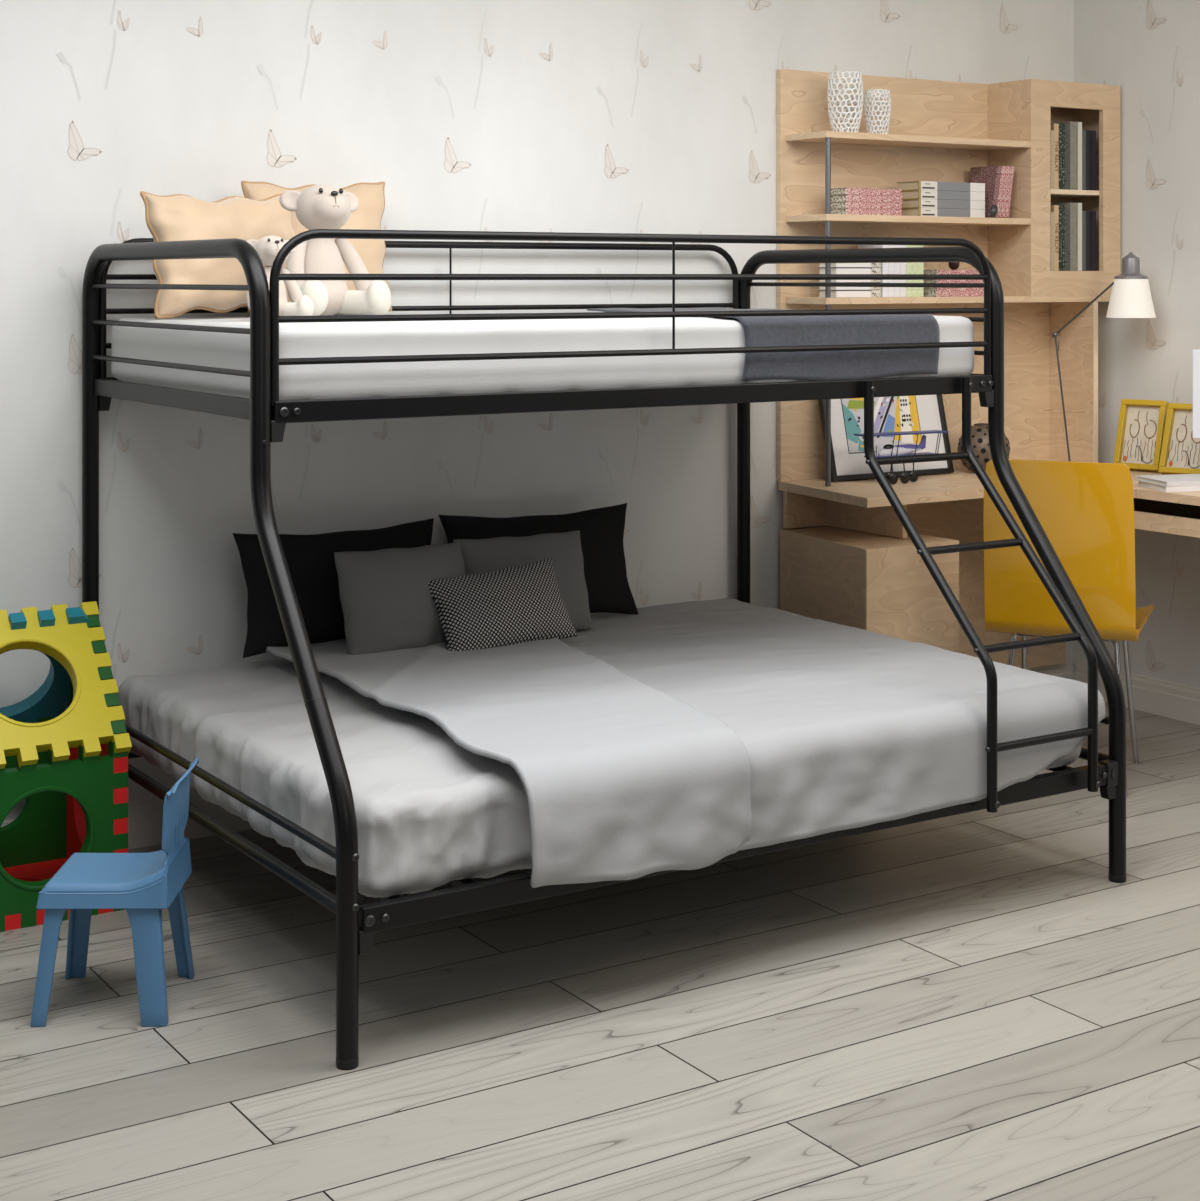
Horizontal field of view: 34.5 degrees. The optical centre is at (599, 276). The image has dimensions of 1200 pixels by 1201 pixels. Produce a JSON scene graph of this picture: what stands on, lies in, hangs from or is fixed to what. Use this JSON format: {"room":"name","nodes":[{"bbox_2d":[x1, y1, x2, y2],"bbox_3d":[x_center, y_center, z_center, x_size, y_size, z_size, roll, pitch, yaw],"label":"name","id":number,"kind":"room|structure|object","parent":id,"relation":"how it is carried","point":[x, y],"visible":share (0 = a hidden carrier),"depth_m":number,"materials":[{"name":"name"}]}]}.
{"room":"bedroom","nodes":[
{"label":"bedroom","id":0,"kind":"room"},
{"bbox_2d":[0,0,1073,819],"bbox_3d":[-0.950,0.075,5.123,6.310,2.750,0.101,0,0,-33],"label":"wall","id":1,"kind":"structure","parent":0,"point":[570,116],"depth_m":5.34,"materials":[{"name":"paint"}]},
{"bbox_2d":[1,660,1073,848],"bbox_3d":[-0.969,1.392,5.043,6.193,0.116,0.016,0,0,-33],"label":"baseboard","id":2,"kind":"structure","parent":1,"relation":"attached to","point":[145,817],"depth_m":4.95,"materials":[{"name":"white wood"}]},
{"bbox_2d":[777,69,1119,486],"bbox_3d":[1.158,-0.005,6.274,1.297,1.283,0.225,0,0,-33],"label":"wall shelving","id":3,"kind":"object","parent":1,"relation":"attached to","point":[938,131],"visible":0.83,"depth_m":6.34,"materials":[{"name":"brown wood"}]},
{"bbox_2d":[827,71,862,131],"bbox_3d":[0.761,-0.539,5.991,0.114,0.193,0.113,0,0,-33],"label":"vase","id":4,"kind":"object","parent":3,"relation":"on","point":[854,126],"visible":0.94,"depth_m":5.96,"materials":[{"name":"white ceramic"}]},
{"bbox_2d":[820,290,880,296],"bbox_3d":[0.776,0.051,6.005,0.178,0.022,0.091,0,0,-33],"label":"book","id":5,"kind":"object","parent":3,"relation":"on","point":[834,293],"visible":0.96,"depth_m":5.97,"materials":[{"name":"beige paper"}]},
{"bbox_2d":[818,282,880,289],"bbox_3d":[0.776,0.028,6.005,0.178,0.022,0.091,0,0,-33],"label":"book","id":6,"kind":"object","parent":5,"relation":"on","point":[821,288],"visible":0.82,"depth_m":5.97,"materials":[{"name":"beige paper"}]},
{"bbox_2d":[820,280,880,281],"bbox_3d":[0.776,0.005,6.005,0.178,0.022,0.091,0,0,-33],"label":"book","id":7,"kind":"object","parent":6,"relation":"on","point":[820,280],"visible":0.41,"depth_m":5.97,"materials":[{"name":"beige paper"}]},
{"bbox_2d":[818,267,880,273],"bbox_3d":[0.776,-0.018,6.005,0.178,0.022,0.091,0,0,-33],"label":"book","id":8,"kind":"object","parent":7,"relation":"on","point":[834,270],"visible":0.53,"depth_m":5.97,"materials":[{"name":"beige paper"}]},
{"bbox_2d":[820,263,880,266],"bbox_3d":[0.776,-0.042,6.005,0.178,0.022,0.091,0,0,-33],"label":"book","id":9,"kind":"object","parent":8,"relation":"on","point":[821,264],"visible":0.56,"depth_m":5.97,"materials":[{"name":"beige paper"}]},
{"bbox_2d":[831,208,901,215],"bbox_3d":[0.829,-0.202,6.037,0.227,0.020,0.085,0,0,-33],"label":"book","id":10,"kind":"object","parent":3,"relation":"on","point":[854,211],"visible":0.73,"depth_m":5.99,"materials":[{"name":"pink paper"}]},
{"bbox_2d":[831,201,900,208],"bbox_3d":[0.828,-0.223,6.036,0.227,0.020,0.085,0,0,-33],"label":"book","id":11,"kind":"object","parent":10,"relation":"on","point":[842,204],"visible":0.82,"depth_m":5.99,"materials":[{"name":"pink paper"}]},
{"bbox_2d":[831,194,901,202],"bbox_3d":[0.831,-0.244,6.038,0.227,0.020,0.085,0,0,-33],"label":"book","id":12,"kind":"object","parent":11,"relation":"on","point":[846,197],"visible":0.82,"depth_m":5.99,"materials":[{"name":"pink paper"}]},
{"bbox_2d":[831,187,900,195],"bbox_3d":[0.828,-0.265,6.036,0.227,0.020,0.085,0,0,-33],"label":"book","id":13,"kind":"object","parent":12,"relation":"on","point":[834,191],"visible":0.82,"depth_m":5.99,"materials":[{"name":"pink paper"}]},
{"bbox_2d":[858,245,887,296],"bbox_3d":[0.859,-0.024,6.077,0.024,0.172,0.120,0,0,-33],"label":"book","id":14,"kind":"object","parent":3,"relation":"on","point":[884,266],"visible":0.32,"depth_m":6.03,"materials":[{"name":"beige paper"}]},
{"bbox_2d":[864,89,890,133],"bbox_3d":[0.871,-0.515,6.061,0.084,0.145,0.084,0,0,-25],"label":"vase","id":15,"kind":"object","parent":3,"relation":"on","point":[869,94],"visible":0.96,"depth_m":6.04,"materials":[{"name":"white ceramic"}]},
{"bbox_2d":[888,245,893,296],"bbox_3d":[0.880,-0.024,6.090,0.024,0.172,0.120,0,0,-33],"label":"book","id":16,"kind":"object","parent":3,"relation":"on","point":[890,265],"visible":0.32,"depth_m":6.04,"materials":[{"name":"beige paper"}]},
{"bbox_2d":[894,245,899,296],"bbox_3d":[0.900,-0.024,6.103,0.024,0.172,0.120,0,0,-33],"label":"book","id":17,"kind":"object","parent":3,"relation":"on","point":[896,265],"visible":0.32,"depth_m":6.05,"materials":[{"name":"beige paper"}]},
{"bbox_2d":[900,245,905,296],"bbox_3d":[0.920,-0.024,6.116,0.024,0.172,0.120,0,0,-33],"label":"book","id":18,"kind":"object","parent":3,"relation":"on","point":[902,265],"visible":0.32,"depth_m":6.07,"materials":[{"name":"beige paper"}]},
{"bbox_2d":[906,245,911,296],"bbox_3d":[0.941,-0.024,6.129,0.024,0.172,0.120,0,0,-33],"label":"book","id":19,"kind":"object","parent":3,"relation":"on","point":[908,265],"visible":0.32,"depth_m":6.08,"materials":[{"name":"beige paper"}]},
{"bbox_2d":[912,245,917,296],"bbox_3d":[0.962,-0.024,6.142,0.024,0.172,0.120,0,0,-33],"label":"book","id":20,"kind":"object","parent":3,"relation":"on","point":[914,264],"visible":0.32,"depth_m":6.09,"materials":[{"name":"beige paper"}]},
{"bbox_2d":[918,245,923,296],"bbox_3d":[0.982,-0.024,6.155,0.024,0.172,0.120,0,0,-33],"label":"book","id":21,"kind":"object","parent":3,"relation":"on","point":[920,264],"visible":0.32,"depth_m":6.11,"materials":[{"name":"beige paper"}]},
{"bbox_2d":[901,208,984,216],"bbox_3d":[1.098,-0.205,6.223,0.284,0.028,0.111,0,0,-33],"label":"book","id":22,"kind":"object","parent":3,"relation":"on","point":[942,212],"visible":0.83,"depth_m":6.16,"materials":[{"name":"beige paper"}]},
{"bbox_2d":[901,199,984,208],"bbox_3d":[1.098,-0.234,6.223,0.284,0.028,0.111,0,0,-33],"label":"book","id":23,"kind":"object","parent":22,"relation":"on","point":[907,203],"visible":0.83,"depth_m":6.16,"materials":[{"name":"beige paper"}]},
{"bbox_2d":[901,190,984,200],"bbox_3d":[1.098,-0.262,6.223,0.284,0.028,0.111,0,0,-33],"label":"book","id":24,"kind":"object","parent":23,"relation":"on","point":[910,194],"visible":0.83,"depth_m":6.16,"materials":[{"name":"beige paper"}]},
{"bbox_2d":[896,181,984,191],"bbox_3d":[1.098,-0.290,6.223,0.284,0.028,0.111,0,0,-33],"label":"book","id":25,"kind":"object","parent":24,"relation":"on","point":[912,185],"visible":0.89,"depth_m":6.17,"materials":[{"name":"beige paper"}]},
{"bbox_2d":[924,288,983,296],"bbox_3d":[1.142,0.049,6.237,0.225,0.028,0.085,0,0,-33],"label":"book","id":26,"kind":"object","parent":3,"relation":"on","point":[928,292],"visible":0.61,"depth_m":6.18,"materials":[{"name":"pink paper"}]},
{"bbox_2d":[924,280,983,287],"bbox_3d":[1.142,0.020,6.237,0.225,0.028,0.085,0,0,-33],"label":"book","id":27,"kind":"object","parent":26,"relation":"on","point":[925,281],"visible":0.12,"depth_m":6.18,"materials":[{"name":"pink paper"}]},
{"bbox_2d":[924,270,978,273],"bbox_3d":[1.142,-0.009,6.237,0.225,0.028,0.085,0,0,-33],"label":"book","id":28,"kind":"object","parent":27,"relation":"on","point":[925,271],"visible":0.27,"depth_m":6.18,"materials":[{"name":"pink paper"}]},
{"bbox_2d":[948,262,959,269],"bbox_3d":[1.143,-0.047,6.234,0.036,0.049,0.036,0,0,-33],"label":"egg","id":29,"kind":"object","parent":28,"relation":"on","point":[952,265],"visible":0.54,"depth_m":6.22,"materials":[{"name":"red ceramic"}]},
{"bbox_2d":[969,166,1001,217],"bbox_3d":[1.258,-0.278,6.334,0.044,0.169,0.125,0,0,-33],"label":"book","id":30,"kind":"object","parent":3,"relation":"on","point":[989,175],"visible":0.7,"depth_m":6.30,"materials":[{"name":"pink paper"}]},
{"bbox_2d":[989,205,997,216],"bbox_3d":[1.273,-0.214,6.240,0.030,0.041,0.024,0,0,-33],"label":"egg","id":31,"kind":"object","parent":3,"relation":"on","point":[993,211],"visible":1,"depth_m":6.23,"materials":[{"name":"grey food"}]},
{"bbox_2d":[995,166,1005,217],"bbox_3d":[1.274,-0.278,6.344,0.044,0.169,0.125,0,0,-33],"label":"book","id":32,"kind":"object","parent":3,"relation":"on","point":[1003,169],"visible":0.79,"depth_m":6.29,"materials":[{"name":"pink paper"}]},
{"bbox_2d":[1000,166,1009,217],"bbox_3d":[1.290,-0.278,6.355,0.044,0.169,0.125,0,0,-33],"label":"book","id":33,"kind":"object","parent":3,"relation":"on","point":[1006,180],"visible":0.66,"depth_m":6.30,"materials":[{"name":"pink paper"}]},
{"bbox_2d":[1004,166,1013,217],"bbox_3d":[1.306,-0.278,6.365,0.044,0.169,0.125,0,0,-33],"label":"book","id":34,"kind":"object","parent":3,"relation":"on","point":[1011,174],"visible":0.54,"depth_m":6.31,"materials":[{"name":"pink paper"}]},
{"bbox_2d":[1051,130,1053,188],"bbox_3d":[1.466,-0.389,6.458,0.014,0.195,0.130,0,0,-33],"label":"book","id":35,"kind":"object","parent":3,"relation":"on","point":[1052,131],"visible":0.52,"depth_m":6.40,"materials":[{"name":"beige paper"}]},
{"bbox_2d":[1051,212,1053,270],"bbox_3d":[1.466,-0.118,6.458,0.014,0.195,0.130,0,0,-33],"label":"book","id":36,"kind":"object","parent":3,"relation":"on","point":[1052,213],"visible":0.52,"depth_m":6.40,"materials":[{"name":"beige paper"}]},
{"bbox_2d":[1051,205,1058,270],"bbox_3d":[1.482,-0.130,6.468,0.021,0.218,0.131,0,0,-33],"label":"book","id":37,"kind":"object","parent":3,"relation":"on","point":[1054,208],"visible":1,"depth_m":6.41,"materials":[{"name":"beige paper"}]},
{"bbox_2d":[1051,123,1058,188],"bbox_3d":[1.482,-0.401,6.468,0.021,0.218,0.131,0,0,-33],"label":"book","id":38,"kind":"object","parent":3,"relation":"on","point":[1055,127],"visible":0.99,"depth_m":6.41,"materials":[{"name":"beige paper"}]},
{"bbox_2d":[1059,205,1064,270],"bbox_3d":[1.502,-0.130,6.481,0.027,0.218,0.130,0,0,-33],"label":"book","id":39,"kind":"object","parent":3,"relation":"on","point":[1061,207],"visible":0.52,"depth_m":6.43,"materials":[{"name":"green paper"}]},
{"bbox_2d":[1059,124,1064,188],"bbox_3d":[1.502,-0.401,6.481,0.027,0.218,0.130,0,0,-33],"label":"book","id":40,"kind":"object","parent":3,"relation":"on","point":[1061,126],"visible":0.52,"depth_m":6.43,"materials":[{"name":"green paper"}]},
{"bbox_2d":[1051,203,1077,270],"bbox_3d":[1.551,-0.135,6.513,0.036,0.228,0.130,0,0,-33],"label":"book","id":41,"kind":"object","parent":3,"relation":"on","point":[1073,206],"visible":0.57,"depth_m":6.46,"materials":[{"name":"beige paper"}]},
{"bbox_2d":[1051,121,1077,189],"bbox_3d":[1.551,-0.406,6.513,0.036,0.228,0.130,0,0,-33],"label":"book","id":42,"kind":"object","parent":3,"relation":"on","point":[1073,125],"visible":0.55,"depth_m":6.46,"materials":[{"name":"beige paper"}]},
{"bbox_2d":[1065,207,1069,270],"bbox_3d":[1.525,-0.127,6.496,0.025,0.212,0.130,0,0,-33],"label":"book","id":43,"kind":"object","parent":3,"relation":"on","point":[1067,209],"visible":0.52,"depth_m":6.44,"materials":[{"name":"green paper"}]},
{"bbox_2d":[1065,126,1069,189],"bbox_3d":[1.525,-0.398,6.496,0.025,0.212,0.130,0,0,-33],"label":"book","id":44,"kind":"object","parent":3,"relation":"on","point":[1067,128],"visible":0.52,"depth_m":6.44,"materials":[{"name":"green paper"}]},
{"bbox_2d":[1078,122,1081,189],"bbox_3d":[1.575,-0.406,6.528,0.019,0.228,0.130,0,0,-33],"label":"book","id":45,"kind":"object","parent":3,"relation":"on","point":[1079,123],"visible":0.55,"depth_m":6.47,"materials":[{"name":"white paper"}]},
{"bbox_2d":[1078,203,1081,270],"bbox_3d":[1.575,-0.135,6.528,0.019,0.228,0.130,0,0,-33],"label":"book","id":46,"kind":"object","parent":3,"relation":"on","point":[1079,204],"visible":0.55,"depth_m":6.47,"materials":[{"name":"white paper"}]},
{"bbox_2d":[1082,130,1085,189],"bbox_3d":[1.591,-0.393,6.538,0.017,0.202,0.130,0,0,-33],"label":"book","id":47,"kind":"object","parent":3,"relation":"on","point":[1083,131],"visible":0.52,"depth_m":6.48,"materials":[{"name":"grey paper"}]},
{"bbox_2d":[1082,211,1085,270],"bbox_3d":[1.591,-0.122,6.538,0.017,0.202,0.130,0,0,-33],"label":"book","id":48,"kind":"object","parent":3,"relation":"on","point":[1083,212],"visible":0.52,"depth_m":6.48,"materials":[{"name":"grey paper"}]},
{"bbox_2d":[1086,130,1088,189],"bbox_3d":[1.605,-0.393,6.547,0.016,0.202,0.130,0,0,-33],"label":"book","id":49,"kind":"object","parent":3,"relation":"on","point":[1087,131],"visible":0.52,"depth_m":6.49,"materials":[{"name":"grey paper"}]},
{"bbox_2d":[1086,211,1088,270],"bbox_3d":[1.605,-0.122,6.547,0.016,0.202,0.130,0,0,-33],"label":"book","id":50,"kind":"object","parent":3,"relation":"on","point":[1087,212],"visible":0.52,"depth_m":6.49,"materials":[{"name":"grey paper"}]},
{"bbox_2d":[1089,130,1091,189],"bbox_3d":[1.618,-0.393,6.555,0.015,0.202,0.130,0,0,-33],"label":"book","id":51,"kind":"object","parent":3,"relation":"on","point":[1090,131],"visible":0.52,"depth_m":6.50,"materials":[{"name":"black paper"}]},
{"bbox_2d":[1089,211,1091,270],"bbox_3d":[1.618,-0.122,6.555,0.015,0.202,0.130,0,0,-33],"label":"book","id":52,"kind":"object","parent":3,"relation":"on","point":[1090,212],"visible":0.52,"depth_m":6.50,"materials":[{"name":"black paper"}]},
{"bbox_2d":[1092,211,1095,270],"bbox_3d":[1.632,-0.122,6.564,0.017,0.202,0.130,0,0,-33],"label":"book","id":53,"kind":"object","parent":3,"relation":"on","point":[1093,212],"visible":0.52,"depth_m":6.51,"materials":[{"name":"grey paper"}]},
{"bbox_2d":[1092,130,1095,190],"bbox_3d":[1.632,-0.393,6.564,0.017,0.202,0.130,0,0,-33],"label":"book","id":54,"kind":"object","parent":3,"relation":"on","point":[1093,132],"visible":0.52,"depth_m":6.51,"materials":[{"name":"grey paper"}]},
{"bbox_2d":[0,702,1199,1200],"bbox_3d":[0.191,1.500,2.127,7.610,0.100,6.380,0,0,-33],"label":"floor","id":55,"kind":"structure","parent":0,"point":[969,1006],"depth_m":3.70,"materials":[{"name":"grey wood"}]},
{"bbox_2d":[0,717,127,931],"bbox_3d":[-1.348,1.258,4.487,0.391,0.385,0.391,0,0,-33],"label":"cube","id":56,"kind":"object","parent":55,"relation":"on","point":[79,803],"visible":0.73,"depth_m":4.41,"materials":[{"name":"green plastic"}]},
{"bbox_2d":[0,601,131,768],"bbox_3d":[-1.351,0.949,4.491,0.393,0.341,0.427,0,0,-33],"label":"cube","id":57,"kind":"object","parent":56,"relation":"on","point":[79,691],"visible":1,"depth_m":4.49,"materials":[{"name":"yellow plastic"}]},
{"bbox_2d":[30,758,198,1026],"bbox_3d":[-0.959,1.215,3.867,0.288,0.470,0.273,0,0,-1],"label":"child chair","id":58,"kind":"object","parent":55,"relation":"on","point":[143,885],"visible":1,"depth_m":3.76,"materials":[{"name":"blue plastic"}]},
{"bbox_2d":[82,229,1125,1069],"bbox_3d":[-0.002,0.676,4.705,2.068,1.549,1.578,0,0,-33],"label":"bunk bed","id":59,"kind":"object","parent":55,"relation":"on","point":[357,925],"visible":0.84,"depth_m":4.42,"materials":[{"name":"black metal"}]},
{"bbox_2d":[111,312,973,399],"bbox_3d":[-0.123,0.181,4.902,1.970,0.163,1.030,0,0,-33],"label":"mattress","id":60,"kind":"object","parent":59,"relation":"on","point":[376,338],"visible":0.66,"depth_m":4.29,"materials":[{"name":"white fabric"}]},
{"bbox_2d":[140,191,294,318],"bbox_3d":[-0.929,-0.057,4.787,0.435,0.316,0.172,0,0,-40],"label":"pillow","id":61,"kind":"object","parent":60,"relation":"on","point":[176,217],"visible":0.67,"depth_m":4.69,"materials":[{"name":"beige fabric"}]},
{"bbox_2d":[247,235,313,315],"bbox_3d":[-0.747,0.002,4.437,0.150,0.196,0.126,0,0,-35],"label":"teddy bear","id":62,"kind":"object","parent":60,"relation":"on","point":[267,247],"visible":0.5,"depth_m":4.43},
{"bbox_2d":[241,180,391,314],"bbox_3d":[-0.741,-0.079,5.069,0.406,0.355,0.136,0,0,-29],"label":"pillow","id":63,"kind":"object","parent":60,"relation":"on","point":[368,215],"visible":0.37,"depth_m":5.09,"materials":[{"name":"beige fabric"}]},
{"bbox_2d":[279,184,390,315],"bbox_3d":[-0.651,-0.062,4.654,0.251,0.327,0.210,0,0,-39],"label":"teddy bear","id":64,"kind":"object","parent":60,"relation":"on","point":[320,206],"visible":0.8,"depth_m":4.64},
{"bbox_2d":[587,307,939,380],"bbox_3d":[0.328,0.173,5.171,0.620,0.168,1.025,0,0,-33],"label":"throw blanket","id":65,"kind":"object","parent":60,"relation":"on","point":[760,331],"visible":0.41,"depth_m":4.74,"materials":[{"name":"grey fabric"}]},
{"bbox_2d":[118,659,1080,896],"bbox_3d":[-0.023,1.084,4.714,1.932,0.201,1.452,0,0,-33],"label":"mattress","id":66,"kind":"object","parent":59,"relation":"on","point":[432,811],"visible":0.23,"depth_m":3.96,"materials":[{"name":"grey fabric"}]},
{"bbox_2d":[266,598,1105,887],"bbox_3d":[0.142,1.066,4.750,1.631,0.265,1.526,0,0,-33],"label":"duvet","id":67,"kind":"object","parent":66,"relation":"on","point":[692,735],"visible":0.92,"depth_m":4.28,"materials":[{"name":"grey fabric"}]},
{"bbox_2d":[232,518,433,657],"bbox_3d":[-0.677,0.809,5.065,0.606,0.314,0.150,0,0,-39],"label":"pillow","id":68,"kind":"object","parent":67,"relation":"on","point":[310,559],"visible":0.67,"depth_m":4.96,"materials":[{"name":"black fabric"}]},
{"bbox_2d":[334,542,464,654],"bbox_3d":[-0.497,0.829,4.958,0.380,0.266,0.146,0,0,-38],"label":"pillow","id":69,"kind":"object","parent":67,"relation":"on","point":[387,603],"visible":0.75,"depth_m":4.88,"materials":[{"name":"grey fabric"}]},
{"bbox_2d":[428,558,577,650],"bbox_3d":[-0.254,0.862,5.012,0.399,0.223,0.139,0,0,-33],"label":"pillow","id":70,"kind":"object","parent":67,"relation":"on","point":[522,603],"visible":0.91,"depth_m":4.97,"materials":[{"name":"grey fabric"}]},
{"bbox_2d":[453,530,592,629],"bbox_3d":[-0.205,0.829,5.198,0.387,0.262,0.125,0,0,-28],"label":"pillow","id":71,"kind":"object","parent":67,"relation":"on","point":[488,555],"visible":0.51,"depth_m":5.21,"materials":[{"name":"grey fabric"}]},
{"bbox_2d":[439,503,638,613],"bbox_3d":[-0.165,0.806,5.391,0.610,0.318,0.150,0,0,-29],"label":"pillow","id":72,"kind":"object","parent":67,"relation":"on","point":[601,529],"visible":0.47,"depth_m":5.43,"materials":[{"name":"black fabric"}]},
{"bbox_2d":[780,526,958,652],"bbox_3d":[0.789,1.118,5.863,0.360,0.664,0.485,0,0,-33],"label":"drawer unit","id":73,"kind":"object","parent":55,"relation":"on","point":[877,583],"visible":0.48,"depth_m":5.70,"materials":[{"name":"brown wood"}]},
{"bbox_2d":[778,468,1199,668],"bbox_3d":[1.466,1.043,5.720,1.363,0.814,1.465,0,0,-33],"label":"desk","id":74,"kind":"object","parent":55,"relation":"on","point":[947,505],"visible":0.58,"depth_m":6.01,"materials":[{"name":"brown wood"}]},
{"bbox_2d":[818,394,953,481],"bbox_3d":[0.907,0.458,6.143,0.500,0.355,0.100,0,0,-33],"label":"framed picture","id":75,"kind":"object","parent":74,"relation":"on","point":[918,412],"visible":0.45,"depth_m":6.14,"materials":[{"name":"black"}]},
{"bbox_2d":[841,396,923,453],"bbox_3d":[0.895,0.440,6.139,0.311,0.231,0.002,0,-13,-33],"label":"artwork","id":76,"kind":"object","parent":75,"relation":"attached to","point":[895,413],"depth_m":6.14},
{"bbox_2d":[854,430,948,483],"bbox_3d":[0.931,0.558,5.957,0.320,0.155,0.060,0,0,-29],"label":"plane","id":77,"kind":"object","parent":74,"relation":"on","point":[888,450],"visible":0.89,"depth_m":5.94,"materials":[{"name":"white"}]},
{"bbox_2d":[957,423,1009,471],"bbox_3d":[1.247,0.556,6.271,0.169,0.159,0.169,0,0,-33],"label":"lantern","id":78,"kind":"object","parent":74,"relation":"on","point":[979,431],"visible":0.41,"depth_m":6.21,"materials":[{"name":"brown ceramic"}]},
{"bbox_2d":[1052,252,1155,461],"bbox_3d":[1.640,0.278,6.289,0.340,0.717,0.158,0,0,-3],"label":"desk lamp","id":79,"kind":"object","parent":74,"relation":"on","point":[1130,297],"visible":0.88,"depth_m":6.25,"materials":[{"name":"silver metal"}]},
{"bbox_2d":[1113,399,1168,471],"bbox_3d":[1.778,0.520,6.340,0.155,0.231,0.099,0,0,39],"label":"picture frame","id":80,"kind":"object","parent":74,"relation":"on","point":[1141,424],"visible":0.93,"depth_m":6.34,"materials":[{"name":"yellow"}]},
{"bbox_2d":[1134,511,1199,537],"bbox_3d":[1.961,0.734,5.715,0.465,0.052,0.835,0,0,-33],"label":"keyboard tray","id":81,"kind":"object","parent":74,"relation":"on","point":[1184,523],"depth_m":5.73,"materials":[{"name":"brown wood"}]},
{"bbox_2d":[1138,481,1199,491],"bbox_3d":[1.783,0.627,5.822,0.260,0.016,0.190,0,0,-11],"label":"book","id":82,"kind":"object","parent":74,"relation":"on","point":[1140,483],"visible":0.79,"depth_m":5.72,"materials":[{"name":"beige paper"}]},
{"bbox_2d":[1135,474,1199,485],"bbox_3d":[1.774,0.612,5.822,0.250,0.014,0.185,0,0,-14],"label":"book","id":83,"kind":"object","parent":82,"relation":"on","point":[1175,479],"visible":1,"depth_m":5.79,"materials":[{"name":"white paper"}]},
{"bbox_2d":[1158,403,1199,474],"bbox_3d":[1.883,0.521,6.176,0.155,0.227,0.114,0,0,39],"label":"picture frame","id":84,"kind":"object","parent":74,"relation":"on","point":[1180,452],"visible":0.91,"depth_m":6.19,"materials":[{"name":"yellow"}]},
{"bbox_2d":[1192,350,1199,438],"bbox_3d":[2.045,0.429,5.828,0.473,0.414,0.186,0,0,32],"label":"monitor","id":85,"kind":"object","parent":74,"relation":"on","point":[1195,353],"visible":1,"depth_m":5.88,"materials":[{"name":"white"}]},
{"bbox_2d":[983,459,1154,797],"bbox_3d":[1.360,0.983,5.599,0.443,0.940,0.505,0,0,21],"label":"shell chair","id":86,"kind":"object","parent":55,"relation":"on","point":[1085,510],"visible":0.84,"depth_m":5.38,"materials":[{"name":"yellow plastic"}]},
{"bbox_2d":[1074,0,1199,687],"bbox_3d":[3.140,0.075,4.484,0.101,2.750,5.380,0,0,-33],"label":"wall","id":87,"kind":"structure","parent":0,"point":[1149,49],"depth_m":6.41,"materials":[{"name":"paint"}]},
{"bbox_2d":[1074,661,1199,724],"bbox_3d":[3.096,1.392,4.446,0.016,0.116,5.363,0,0,-33],"label":"baseboard","id":88,"kind":"structure","parent":87,"relation":"attached to","point":[1173,700],"depth_m":6.39,"materials":[{"name":"white wood"}]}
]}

